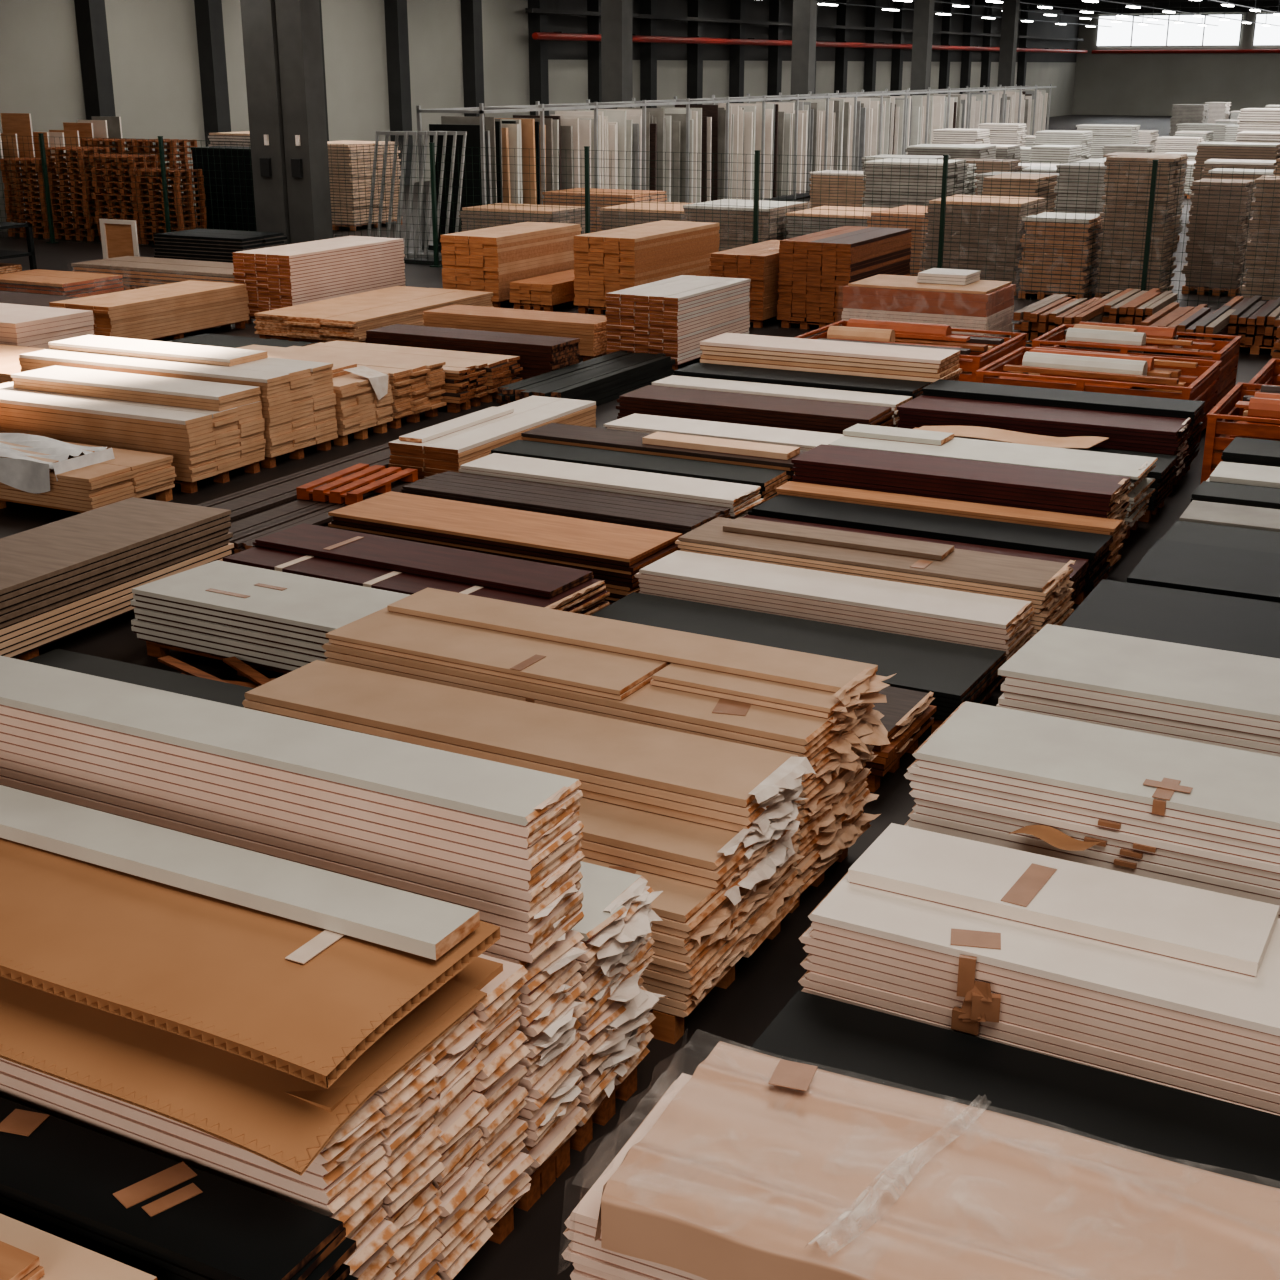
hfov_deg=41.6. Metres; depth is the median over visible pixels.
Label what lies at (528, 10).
cable tray
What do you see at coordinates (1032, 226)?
stack
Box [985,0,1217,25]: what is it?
strip light
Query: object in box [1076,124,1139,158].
boards
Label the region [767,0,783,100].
pilaster
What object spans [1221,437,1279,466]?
boards
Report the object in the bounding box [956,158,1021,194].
boards
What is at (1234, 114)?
boards
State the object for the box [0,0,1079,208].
wall
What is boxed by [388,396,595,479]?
stack
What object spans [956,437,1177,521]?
boards
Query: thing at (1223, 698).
panels
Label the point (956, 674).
boards
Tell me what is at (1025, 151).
boards
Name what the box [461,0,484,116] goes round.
pilaster
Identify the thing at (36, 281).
pile
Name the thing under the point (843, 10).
pilaster
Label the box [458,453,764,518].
boards
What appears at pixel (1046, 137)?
boards
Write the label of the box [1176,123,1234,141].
boards
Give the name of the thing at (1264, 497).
boards
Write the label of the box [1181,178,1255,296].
boards
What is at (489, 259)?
boards
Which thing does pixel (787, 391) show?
boards
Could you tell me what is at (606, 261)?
boards
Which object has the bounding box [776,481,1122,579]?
boards
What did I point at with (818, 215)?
stack
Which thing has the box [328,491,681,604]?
boards
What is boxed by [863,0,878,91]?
pilaster
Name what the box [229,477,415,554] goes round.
bundle
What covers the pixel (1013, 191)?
boards
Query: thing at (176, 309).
boards
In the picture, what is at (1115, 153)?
boards
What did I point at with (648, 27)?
pilaster
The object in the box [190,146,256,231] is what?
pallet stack
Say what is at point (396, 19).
pilaster
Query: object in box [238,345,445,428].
boards
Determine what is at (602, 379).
bundle
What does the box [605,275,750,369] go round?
boards
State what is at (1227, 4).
strip light
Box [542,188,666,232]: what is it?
stack
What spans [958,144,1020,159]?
boards
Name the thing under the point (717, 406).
boards
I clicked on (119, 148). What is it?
pallet stack
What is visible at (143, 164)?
pallet stack
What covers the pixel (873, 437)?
boards
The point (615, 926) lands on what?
panels
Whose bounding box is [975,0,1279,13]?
ceiling
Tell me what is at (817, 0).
pilaster
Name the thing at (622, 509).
stack of umber slats
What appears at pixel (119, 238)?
framed panel
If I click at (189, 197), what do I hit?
pallet stack
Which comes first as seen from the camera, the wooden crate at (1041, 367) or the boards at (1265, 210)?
the wooden crate at (1041, 367)
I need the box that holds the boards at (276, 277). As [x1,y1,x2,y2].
[232,236,405,323]
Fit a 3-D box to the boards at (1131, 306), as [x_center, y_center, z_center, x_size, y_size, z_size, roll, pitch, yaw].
[7.439,-4.900,25.291,0.950,0.522,2.594,9,21,26]
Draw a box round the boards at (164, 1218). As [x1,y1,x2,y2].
[0,1097,357,1279]
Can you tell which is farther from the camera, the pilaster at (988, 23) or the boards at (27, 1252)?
the pilaster at (988, 23)
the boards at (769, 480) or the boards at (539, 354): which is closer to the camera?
the boards at (769, 480)
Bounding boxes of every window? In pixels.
[1095,13,1242,46]
[1252,13,1279,45]
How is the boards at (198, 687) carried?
on the floor
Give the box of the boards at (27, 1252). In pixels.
[0,1213,156,1279]
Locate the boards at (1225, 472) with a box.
[1206,461,1279,488]
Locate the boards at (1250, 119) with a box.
[1236,108,1279,137]
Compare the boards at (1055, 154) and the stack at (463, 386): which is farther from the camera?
the boards at (1055, 154)
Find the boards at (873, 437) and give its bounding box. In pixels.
[828,424,1157,542]
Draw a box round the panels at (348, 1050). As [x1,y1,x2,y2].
[0,656,589,1279]
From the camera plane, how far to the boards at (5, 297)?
25.91 m
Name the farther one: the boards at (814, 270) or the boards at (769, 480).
the boards at (814, 270)
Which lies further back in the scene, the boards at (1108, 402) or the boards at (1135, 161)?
the boards at (1135, 161)
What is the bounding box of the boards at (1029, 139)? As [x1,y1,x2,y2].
[1024,135,1035,146]
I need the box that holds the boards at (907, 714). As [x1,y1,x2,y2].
[864,686,936,792]
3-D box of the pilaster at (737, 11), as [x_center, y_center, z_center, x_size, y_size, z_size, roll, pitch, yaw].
[4.557,-27.124,78.166,0.600,8.400,0.720,9,21,26]
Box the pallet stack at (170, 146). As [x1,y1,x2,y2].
[133,139,197,229]
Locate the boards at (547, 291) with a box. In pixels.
[509,269,574,311]
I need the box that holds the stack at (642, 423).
[604,413,843,450]
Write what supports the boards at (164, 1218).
on the floor
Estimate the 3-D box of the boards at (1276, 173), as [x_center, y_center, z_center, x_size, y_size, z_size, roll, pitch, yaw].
[13.437,-8.332,32.915,2.038,2.089,1.516,10,21,26]
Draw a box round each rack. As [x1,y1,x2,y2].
[0,222,36,273]
[367,131,466,264]
[416,84,1056,250]
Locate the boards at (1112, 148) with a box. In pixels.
[1102,144,1154,154]
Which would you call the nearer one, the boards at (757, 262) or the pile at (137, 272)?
the boards at (757, 262)
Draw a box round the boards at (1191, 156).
[1167,152,1196,160]
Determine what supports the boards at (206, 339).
on the floor
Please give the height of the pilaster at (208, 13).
8.400 m
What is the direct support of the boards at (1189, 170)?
on the floor
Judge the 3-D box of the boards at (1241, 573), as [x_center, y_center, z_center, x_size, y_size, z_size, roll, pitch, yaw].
[4.580,-0.062,10.946,2.646,0.640,1.056,9,21,26]
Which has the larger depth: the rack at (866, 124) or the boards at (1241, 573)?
the rack at (866, 124)
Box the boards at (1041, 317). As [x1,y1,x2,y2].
[1011,294,1116,346]
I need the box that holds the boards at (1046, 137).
[1033,130,1092,159]
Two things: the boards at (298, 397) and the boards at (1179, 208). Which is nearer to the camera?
the boards at (298, 397)
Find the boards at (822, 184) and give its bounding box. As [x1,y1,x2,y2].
[809,170,865,207]
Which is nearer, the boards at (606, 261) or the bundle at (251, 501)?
the bundle at (251, 501)
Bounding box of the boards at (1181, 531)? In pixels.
[1161,521,1279,553]
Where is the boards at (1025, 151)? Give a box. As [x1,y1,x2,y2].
[1019,146,1031,162]
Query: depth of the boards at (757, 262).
25.61 m
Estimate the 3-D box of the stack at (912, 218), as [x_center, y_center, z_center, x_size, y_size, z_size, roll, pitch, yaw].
[5.303,-7.575,32.043,1.431,1.220,2.120,10,21,27]
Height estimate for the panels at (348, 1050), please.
1.541 m
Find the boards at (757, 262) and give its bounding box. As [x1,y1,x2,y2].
[709,240,780,327]
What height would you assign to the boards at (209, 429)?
0.840 m
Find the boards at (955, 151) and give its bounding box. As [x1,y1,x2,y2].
[905,144,996,158]
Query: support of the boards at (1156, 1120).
on the floor
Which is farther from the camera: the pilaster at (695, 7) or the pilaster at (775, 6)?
the pilaster at (775, 6)
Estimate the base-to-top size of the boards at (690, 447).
0.600 m
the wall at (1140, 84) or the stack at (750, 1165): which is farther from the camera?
the wall at (1140, 84)
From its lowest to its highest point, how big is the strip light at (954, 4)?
1.813 m
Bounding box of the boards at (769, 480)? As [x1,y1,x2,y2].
[489,440,787,504]
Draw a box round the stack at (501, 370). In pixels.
[303,340,522,402]
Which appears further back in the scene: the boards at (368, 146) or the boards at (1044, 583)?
the boards at (368, 146)
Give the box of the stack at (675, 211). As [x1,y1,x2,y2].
[599,201,694,230]
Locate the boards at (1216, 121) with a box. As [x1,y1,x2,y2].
[1215,120,1238,124]
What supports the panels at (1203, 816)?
on the floor
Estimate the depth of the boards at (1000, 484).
13.73 m
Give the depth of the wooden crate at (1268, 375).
18.47 m
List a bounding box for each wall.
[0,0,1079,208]
[1072,12,1279,116]
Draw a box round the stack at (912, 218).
[867,205,928,275]
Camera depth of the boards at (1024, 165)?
45.12 m
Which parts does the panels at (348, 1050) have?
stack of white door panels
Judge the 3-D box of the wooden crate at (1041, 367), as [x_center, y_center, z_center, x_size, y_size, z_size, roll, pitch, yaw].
[4.967,-2.658,18.243,2.220,0.836,1.875,9,21,26]
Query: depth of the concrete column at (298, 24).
33.01 m
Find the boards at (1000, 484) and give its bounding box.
[791,444,1130,542]
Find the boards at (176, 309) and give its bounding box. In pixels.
[49,280,249,339]
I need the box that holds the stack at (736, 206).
[683,199,807,251]
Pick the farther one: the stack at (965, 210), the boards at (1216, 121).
the boards at (1216, 121)
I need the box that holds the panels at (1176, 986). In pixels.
[798,823,1279,1115]
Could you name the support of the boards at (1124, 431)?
on the floor
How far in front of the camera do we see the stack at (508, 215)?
33.47 m
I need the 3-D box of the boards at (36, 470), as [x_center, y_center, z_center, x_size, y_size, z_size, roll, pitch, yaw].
[-6.176,-1.669,15.769,3.746,0.565,1.120,9,21,26]
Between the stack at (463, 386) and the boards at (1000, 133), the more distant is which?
the boards at (1000, 133)
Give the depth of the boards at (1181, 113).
87.12 m
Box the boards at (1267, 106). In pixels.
[1265,105,1279,107]
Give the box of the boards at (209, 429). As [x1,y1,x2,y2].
[0,365,265,492]
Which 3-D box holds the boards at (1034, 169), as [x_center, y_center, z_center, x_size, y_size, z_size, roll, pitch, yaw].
[10.452,-11.010,41.853,1.851,1.380,1.382,9,21,26]
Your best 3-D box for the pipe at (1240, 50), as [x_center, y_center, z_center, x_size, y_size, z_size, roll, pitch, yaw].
[56.484,-43.351,123.813,46.200,0.260,0.260,9,21,26]
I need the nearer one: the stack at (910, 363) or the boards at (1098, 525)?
the boards at (1098, 525)
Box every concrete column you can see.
[240,0,290,244]
[275,0,332,243]
[601,0,632,108]
[790,0,816,100]
[910,0,934,95]
[997,0,1019,89]
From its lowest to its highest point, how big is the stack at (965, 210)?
1.570 m
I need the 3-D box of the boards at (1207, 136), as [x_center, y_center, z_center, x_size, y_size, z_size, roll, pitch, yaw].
[21.576,-19.154,65.746,1.304,1.346,1.452,10,21,26]
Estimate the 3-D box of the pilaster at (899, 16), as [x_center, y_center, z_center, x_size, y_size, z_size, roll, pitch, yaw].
[14.938,-33.668,97.322,0.600,8.400,0.720,9,21,26]
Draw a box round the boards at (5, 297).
[0,291,80,306]
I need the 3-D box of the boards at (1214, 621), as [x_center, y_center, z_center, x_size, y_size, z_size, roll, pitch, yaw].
[3.783,0.358,9.502,2.694,0.780,1.156,10,21,26]
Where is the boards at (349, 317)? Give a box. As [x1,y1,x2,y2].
[253,286,492,342]
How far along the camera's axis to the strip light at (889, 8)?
95.19 m
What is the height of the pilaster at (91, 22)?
8.400 m
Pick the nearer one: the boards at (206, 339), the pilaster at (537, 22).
the boards at (206, 339)
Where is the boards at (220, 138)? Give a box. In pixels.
[208,131,250,146]
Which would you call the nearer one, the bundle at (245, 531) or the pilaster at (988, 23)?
the bundle at (245, 531)
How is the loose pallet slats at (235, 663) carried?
on the floor
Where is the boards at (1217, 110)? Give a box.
[1205,102,1230,123]
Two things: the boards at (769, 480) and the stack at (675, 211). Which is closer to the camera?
the boards at (769, 480)
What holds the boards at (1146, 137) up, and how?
on the floor
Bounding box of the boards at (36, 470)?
[0,433,175,512]
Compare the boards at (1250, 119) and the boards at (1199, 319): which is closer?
the boards at (1199, 319)
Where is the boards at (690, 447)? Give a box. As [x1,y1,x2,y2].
[521,423,806,480]
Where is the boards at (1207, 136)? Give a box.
[1173,131,1213,141]
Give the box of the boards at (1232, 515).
[1179,500,1279,531]
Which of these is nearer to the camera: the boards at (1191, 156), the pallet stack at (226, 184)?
the pallet stack at (226, 184)
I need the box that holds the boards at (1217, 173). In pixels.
[1206,168,1273,240]
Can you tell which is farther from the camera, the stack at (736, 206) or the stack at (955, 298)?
the stack at (736, 206)
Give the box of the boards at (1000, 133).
[979,123,1026,146]
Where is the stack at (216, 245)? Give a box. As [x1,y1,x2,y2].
[152,228,286,262]
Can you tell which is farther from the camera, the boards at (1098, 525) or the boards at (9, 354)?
the boards at (9, 354)
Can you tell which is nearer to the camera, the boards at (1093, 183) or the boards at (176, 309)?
the boards at (176, 309)
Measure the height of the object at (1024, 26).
8.400 m
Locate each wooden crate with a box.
[794,318,1026,381]
[975,346,1221,442]
[1032,321,1241,403]
[1200,382,1279,483]
[1247,358,1279,390]
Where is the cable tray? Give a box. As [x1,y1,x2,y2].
[525,8,1082,40]
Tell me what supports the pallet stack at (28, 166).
on the floor
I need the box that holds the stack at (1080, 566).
[743,515,1088,608]
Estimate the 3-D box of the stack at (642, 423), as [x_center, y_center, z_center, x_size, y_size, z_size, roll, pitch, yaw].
[0.825,-1.722,15.947,2.346,0.550,0.618,9,21,26]
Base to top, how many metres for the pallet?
0.099 m
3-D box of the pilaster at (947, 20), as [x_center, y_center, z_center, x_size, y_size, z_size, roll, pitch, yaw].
[19.091,-36.285,104.985,0.600,8.400,0.720,9,21,26]
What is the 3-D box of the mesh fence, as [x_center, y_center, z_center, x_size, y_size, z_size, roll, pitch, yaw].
[0.744,-7.770,30.836,38.600,2.370,0.180,9,21,26]
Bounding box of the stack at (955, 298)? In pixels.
[841,268,1015,347]
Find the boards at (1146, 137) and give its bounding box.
[1138,130,1158,150]
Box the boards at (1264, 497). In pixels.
[1191,481,1279,508]
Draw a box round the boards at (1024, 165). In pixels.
[1018,163,1059,171]
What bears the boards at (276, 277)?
on the floor
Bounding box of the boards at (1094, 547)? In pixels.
[748,494,1112,604]
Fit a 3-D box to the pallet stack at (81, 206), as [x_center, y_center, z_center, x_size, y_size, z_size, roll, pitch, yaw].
[-12.845,-10.245,38.617,1.233,2.024,0.884,10,21,28]
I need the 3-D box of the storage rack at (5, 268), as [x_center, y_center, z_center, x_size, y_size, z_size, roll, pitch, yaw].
[-12.200,-6.869,30.084,2.680,1.150,1.080,9,21,26]
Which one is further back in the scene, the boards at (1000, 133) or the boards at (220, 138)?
the boards at (1000, 133)
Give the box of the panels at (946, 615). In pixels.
[634,550,1034,659]
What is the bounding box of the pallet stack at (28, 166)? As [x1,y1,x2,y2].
[0,157,73,238]
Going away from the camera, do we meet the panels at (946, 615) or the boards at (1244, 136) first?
the panels at (946, 615)
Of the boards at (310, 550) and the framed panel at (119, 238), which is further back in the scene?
the framed panel at (119, 238)
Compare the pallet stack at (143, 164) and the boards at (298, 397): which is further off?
the pallet stack at (143, 164)
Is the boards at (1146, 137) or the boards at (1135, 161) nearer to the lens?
the boards at (1135, 161)
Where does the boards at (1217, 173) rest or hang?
on the floor
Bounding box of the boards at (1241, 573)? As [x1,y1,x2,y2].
[1125,539,1279,602]
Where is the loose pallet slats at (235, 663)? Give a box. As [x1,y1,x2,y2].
[158,656,275,687]
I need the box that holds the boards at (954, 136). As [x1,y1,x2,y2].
[932,128,989,144]
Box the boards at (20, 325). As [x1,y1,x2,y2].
[0,303,93,348]
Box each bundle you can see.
[196,443,391,522]
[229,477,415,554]
[496,351,674,405]
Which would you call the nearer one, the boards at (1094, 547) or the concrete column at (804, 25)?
the boards at (1094, 547)
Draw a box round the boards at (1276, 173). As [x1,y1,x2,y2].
[1273,158,1279,175]
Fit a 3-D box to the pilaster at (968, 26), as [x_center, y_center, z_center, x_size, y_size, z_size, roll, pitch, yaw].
[21.167,-37.594,108.816,0.600,8.400,0.720,9,21,26]
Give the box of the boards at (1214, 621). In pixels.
[1061,579,1279,658]
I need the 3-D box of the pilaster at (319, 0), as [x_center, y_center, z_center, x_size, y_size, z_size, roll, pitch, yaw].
[-9.977,-17.962,51.347,0.600,8.400,0.720,9,21,26]
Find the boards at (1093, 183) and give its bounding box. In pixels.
[1054,163,1106,247]
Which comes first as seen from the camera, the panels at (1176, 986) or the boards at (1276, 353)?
the panels at (1176, 986)
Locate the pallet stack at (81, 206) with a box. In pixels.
[45,146,113,240]
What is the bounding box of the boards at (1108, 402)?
[921,379,1204,479]
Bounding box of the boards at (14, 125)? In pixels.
[0,113,122,231]
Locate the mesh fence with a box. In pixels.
[0,133,1279,305]
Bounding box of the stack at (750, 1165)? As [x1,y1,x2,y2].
[562,1041,1279,1279]
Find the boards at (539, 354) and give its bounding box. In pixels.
[366,324,579,379]
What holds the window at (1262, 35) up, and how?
in the wall at (1140, 84)
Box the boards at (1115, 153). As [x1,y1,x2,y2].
[1103,152,1187,211]
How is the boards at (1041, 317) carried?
on the floor
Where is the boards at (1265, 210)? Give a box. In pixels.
[1240,175,1279,301]
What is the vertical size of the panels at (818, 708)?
1.029 m
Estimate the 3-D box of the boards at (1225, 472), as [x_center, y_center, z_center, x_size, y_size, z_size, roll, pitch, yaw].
[5.965,-0.941,13.550,2.708,0.620,0.608,9,21,26]
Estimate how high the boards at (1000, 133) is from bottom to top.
1.890 m
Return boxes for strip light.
[817,0,1110,26]
[893,0,1161,24]
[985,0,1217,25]
[1082,0,1279,25]
[1194,0,1279,15]
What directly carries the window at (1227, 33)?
in the wall at (1140, 84)
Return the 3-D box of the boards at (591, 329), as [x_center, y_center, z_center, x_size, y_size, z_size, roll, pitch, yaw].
[-1.638,-4.238,23.311,2.744,0.550,0.813,9,21,26]
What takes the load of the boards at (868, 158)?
on the floor
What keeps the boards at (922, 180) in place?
on the floor
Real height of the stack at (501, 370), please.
0.460 m
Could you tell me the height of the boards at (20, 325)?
0.800 m
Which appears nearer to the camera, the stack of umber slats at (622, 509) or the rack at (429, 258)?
the stack of umber slats at (622, 509)
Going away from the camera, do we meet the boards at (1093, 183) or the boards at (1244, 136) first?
the boards at (1093, 183)
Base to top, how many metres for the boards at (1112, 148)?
1.267 m
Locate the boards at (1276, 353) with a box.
[1272,326,1279,358]
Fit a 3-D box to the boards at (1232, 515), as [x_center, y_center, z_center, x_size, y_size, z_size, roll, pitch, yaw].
[5.344,-0.524,12.363,2.663,0.600,0.612,9,21,26]
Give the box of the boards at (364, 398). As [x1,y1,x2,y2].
[268,355,393,445]
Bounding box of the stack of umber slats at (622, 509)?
[401,471,729,534]
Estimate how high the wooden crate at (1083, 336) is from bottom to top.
0.876 m
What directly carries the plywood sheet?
on the boards at (1163, 473)
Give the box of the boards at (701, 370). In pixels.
[673,363,930,398]
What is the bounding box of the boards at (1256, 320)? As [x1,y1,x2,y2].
[1215,295,1279,355]
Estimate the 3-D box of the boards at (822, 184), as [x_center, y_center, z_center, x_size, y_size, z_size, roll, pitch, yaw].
[5.281,-10.530,40.457,2.258,1.373,1.038,10,21,26]
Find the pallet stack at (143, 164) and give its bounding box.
[89,154,161,243]
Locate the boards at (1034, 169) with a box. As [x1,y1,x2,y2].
[1021,166,1058,172]
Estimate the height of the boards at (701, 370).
0.640 m
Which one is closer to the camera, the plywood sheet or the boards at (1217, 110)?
the plywood sheet
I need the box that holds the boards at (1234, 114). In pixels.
[1230,111,1240,119]
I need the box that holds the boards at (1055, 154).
[1029,145,1081,163]
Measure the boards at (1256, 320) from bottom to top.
0.530 m
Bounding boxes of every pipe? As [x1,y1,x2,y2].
[532,32,1087,52]
[1092,49,1279,53]
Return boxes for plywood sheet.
[913,426,1108,448]
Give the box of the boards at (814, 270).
[777,226,911,330]
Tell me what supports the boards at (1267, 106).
on the floor
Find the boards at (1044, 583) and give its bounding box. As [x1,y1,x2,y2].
[675,517,1075,639]
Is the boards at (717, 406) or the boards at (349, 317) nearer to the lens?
the boards at (717, 406)
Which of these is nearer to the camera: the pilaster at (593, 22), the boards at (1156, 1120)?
the boards at (1156, 1120)
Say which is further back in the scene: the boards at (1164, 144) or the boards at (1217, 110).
the boards at (1217, 110)
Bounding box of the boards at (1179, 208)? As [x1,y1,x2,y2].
[1077,159,1186,239]
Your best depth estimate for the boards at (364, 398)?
17.96 m
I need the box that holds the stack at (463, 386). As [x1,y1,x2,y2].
[286,346,487,412]
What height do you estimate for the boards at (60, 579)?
0.600 m
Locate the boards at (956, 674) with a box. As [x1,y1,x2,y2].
[590,592,1006,733]
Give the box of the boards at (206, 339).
[165,333,313,347]
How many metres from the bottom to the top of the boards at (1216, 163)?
1.665 m
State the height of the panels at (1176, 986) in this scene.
0.834 m
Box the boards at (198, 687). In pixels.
[26,649,253,706]
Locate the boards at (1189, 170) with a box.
[1184,161,1195,198]
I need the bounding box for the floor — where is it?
[0,115,1278,1279]
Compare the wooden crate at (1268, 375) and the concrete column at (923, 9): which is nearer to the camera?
the wooden crate at (1268, 375)
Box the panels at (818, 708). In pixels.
[321,588,896,912]
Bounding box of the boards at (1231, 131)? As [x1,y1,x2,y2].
[1224,125,1238,141]
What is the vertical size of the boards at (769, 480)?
0.500 m
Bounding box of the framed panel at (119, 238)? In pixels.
[99,219,139,258]
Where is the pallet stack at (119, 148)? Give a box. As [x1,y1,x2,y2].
[81,138,144,231]
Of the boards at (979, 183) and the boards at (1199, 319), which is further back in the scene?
the boards at (979, 183)
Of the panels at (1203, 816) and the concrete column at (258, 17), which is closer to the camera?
the panels at (1203, 816)
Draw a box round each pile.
[0,269,123,296]
[71,256,234,289]
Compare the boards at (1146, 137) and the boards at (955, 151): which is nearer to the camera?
the boards at (955, 151)
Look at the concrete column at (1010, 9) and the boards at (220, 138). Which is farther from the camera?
the concrete column at (1010, 9)
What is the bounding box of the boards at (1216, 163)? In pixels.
[1201,159,1276,178]
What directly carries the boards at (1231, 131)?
on the floor
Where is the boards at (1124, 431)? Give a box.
[897,395,1192,488]
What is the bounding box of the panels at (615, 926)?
[570,861,669,1151]
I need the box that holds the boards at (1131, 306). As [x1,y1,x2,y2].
[1086,288,1177,324]
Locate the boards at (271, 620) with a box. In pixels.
[130,560,409,676]
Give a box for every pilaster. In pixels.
[74,0,115,119]
[194,0,230,146]
[319,0,328,140]
[384,0,412,184]
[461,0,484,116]
[528,0,548,115]
[587,0,601,109]
[640,0,656,107]
[687,0,703,104]
[729,0,745,102]
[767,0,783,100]
[814,0,817,98]
[834,0,849,97]
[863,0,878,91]
[890,1,905,95]
[938,0,953,93]
[960,0,974,93]
[980,5,994,92]
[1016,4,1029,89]
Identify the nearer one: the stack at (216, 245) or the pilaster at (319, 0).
the stack at (216, 245)
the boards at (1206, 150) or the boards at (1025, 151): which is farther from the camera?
the boards at (1025, 151)
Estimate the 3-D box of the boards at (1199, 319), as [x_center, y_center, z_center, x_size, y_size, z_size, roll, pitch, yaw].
[7.679,-4.279,23.452,0.950,0.537,2.541,9,21,26]
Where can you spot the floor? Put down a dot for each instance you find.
(765, 981)
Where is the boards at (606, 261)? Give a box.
[573,220,719,313]
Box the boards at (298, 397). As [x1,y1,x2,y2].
[19,335,337,467]
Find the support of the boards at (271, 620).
on the floor
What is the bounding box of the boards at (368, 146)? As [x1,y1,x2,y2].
[327,140,401,230]
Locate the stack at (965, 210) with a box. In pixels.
[921,195,1046,295]
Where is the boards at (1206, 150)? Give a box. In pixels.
[1189,142,1279,220]
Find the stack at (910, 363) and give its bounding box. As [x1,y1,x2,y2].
[700,333,961,382]
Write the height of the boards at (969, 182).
1.610 m
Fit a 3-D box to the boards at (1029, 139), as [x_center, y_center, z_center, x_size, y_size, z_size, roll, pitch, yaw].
[14.938,-18.045,62.574,1.724,1.298,1.415,9,21,25]
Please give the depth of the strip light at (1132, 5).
93.10 m
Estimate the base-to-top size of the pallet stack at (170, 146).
2.159 m
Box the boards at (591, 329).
[422,304,607,360]
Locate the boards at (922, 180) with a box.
[862,158,968,207]
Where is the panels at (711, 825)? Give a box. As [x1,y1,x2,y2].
[242,660,815,1043]
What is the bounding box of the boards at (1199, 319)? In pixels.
[1141,302,1234,352]
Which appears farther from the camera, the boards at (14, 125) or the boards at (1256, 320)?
the boards at (14, 125)
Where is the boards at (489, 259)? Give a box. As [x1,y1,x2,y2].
[440,222,581,307]
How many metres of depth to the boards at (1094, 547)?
13.00 m
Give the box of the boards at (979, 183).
[976,172,1058,197]
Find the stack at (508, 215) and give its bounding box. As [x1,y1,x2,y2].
[459,203,584,234]
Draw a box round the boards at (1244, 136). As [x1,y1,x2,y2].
[1236,131,1279,142]
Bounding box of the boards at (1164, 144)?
[1154,136,1204,152]
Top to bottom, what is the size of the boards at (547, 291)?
0.450 m
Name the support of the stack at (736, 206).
on the floor
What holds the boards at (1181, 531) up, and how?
on the floor
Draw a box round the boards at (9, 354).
[0,344,43,383]
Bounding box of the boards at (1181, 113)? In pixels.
[1169,104,1208,135]
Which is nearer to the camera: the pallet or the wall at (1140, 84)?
the pallet
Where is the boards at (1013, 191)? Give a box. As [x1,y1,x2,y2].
[982,173,1057,211]
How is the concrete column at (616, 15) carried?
on the floor
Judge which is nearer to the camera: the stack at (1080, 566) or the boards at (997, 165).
the stack at (1080, 566)
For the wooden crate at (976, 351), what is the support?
on the floor
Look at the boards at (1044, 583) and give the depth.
11.90 m
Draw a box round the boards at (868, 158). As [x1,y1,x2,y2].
[861,154,950,170]
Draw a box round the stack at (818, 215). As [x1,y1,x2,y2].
[786,206,890,238]
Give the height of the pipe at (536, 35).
0.310 m
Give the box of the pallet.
[296,463,417,504]
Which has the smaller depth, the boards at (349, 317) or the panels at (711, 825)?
the panels at (711, 825)
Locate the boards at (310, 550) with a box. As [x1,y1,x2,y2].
[222,523,609,614]
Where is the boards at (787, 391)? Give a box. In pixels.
[652,375,911,426]
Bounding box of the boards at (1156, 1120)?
[749,991,1279,1188]
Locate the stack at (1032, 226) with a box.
[1018,212,1103,298]
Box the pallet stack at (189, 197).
[135,168,206,244]
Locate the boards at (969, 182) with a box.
[964,164,976,194]
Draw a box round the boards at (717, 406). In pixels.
[616,385,893,433]
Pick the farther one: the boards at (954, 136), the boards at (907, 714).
the boards at (954, 136)
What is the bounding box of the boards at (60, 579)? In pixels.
[0,497,233,660]
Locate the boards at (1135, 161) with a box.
[1095,154,1185,297]
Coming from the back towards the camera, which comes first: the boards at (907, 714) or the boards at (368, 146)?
the boards at (368, 146)
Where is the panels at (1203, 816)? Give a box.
[904,701,1279,917]
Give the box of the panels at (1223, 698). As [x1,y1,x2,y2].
[996,624,1279,756]

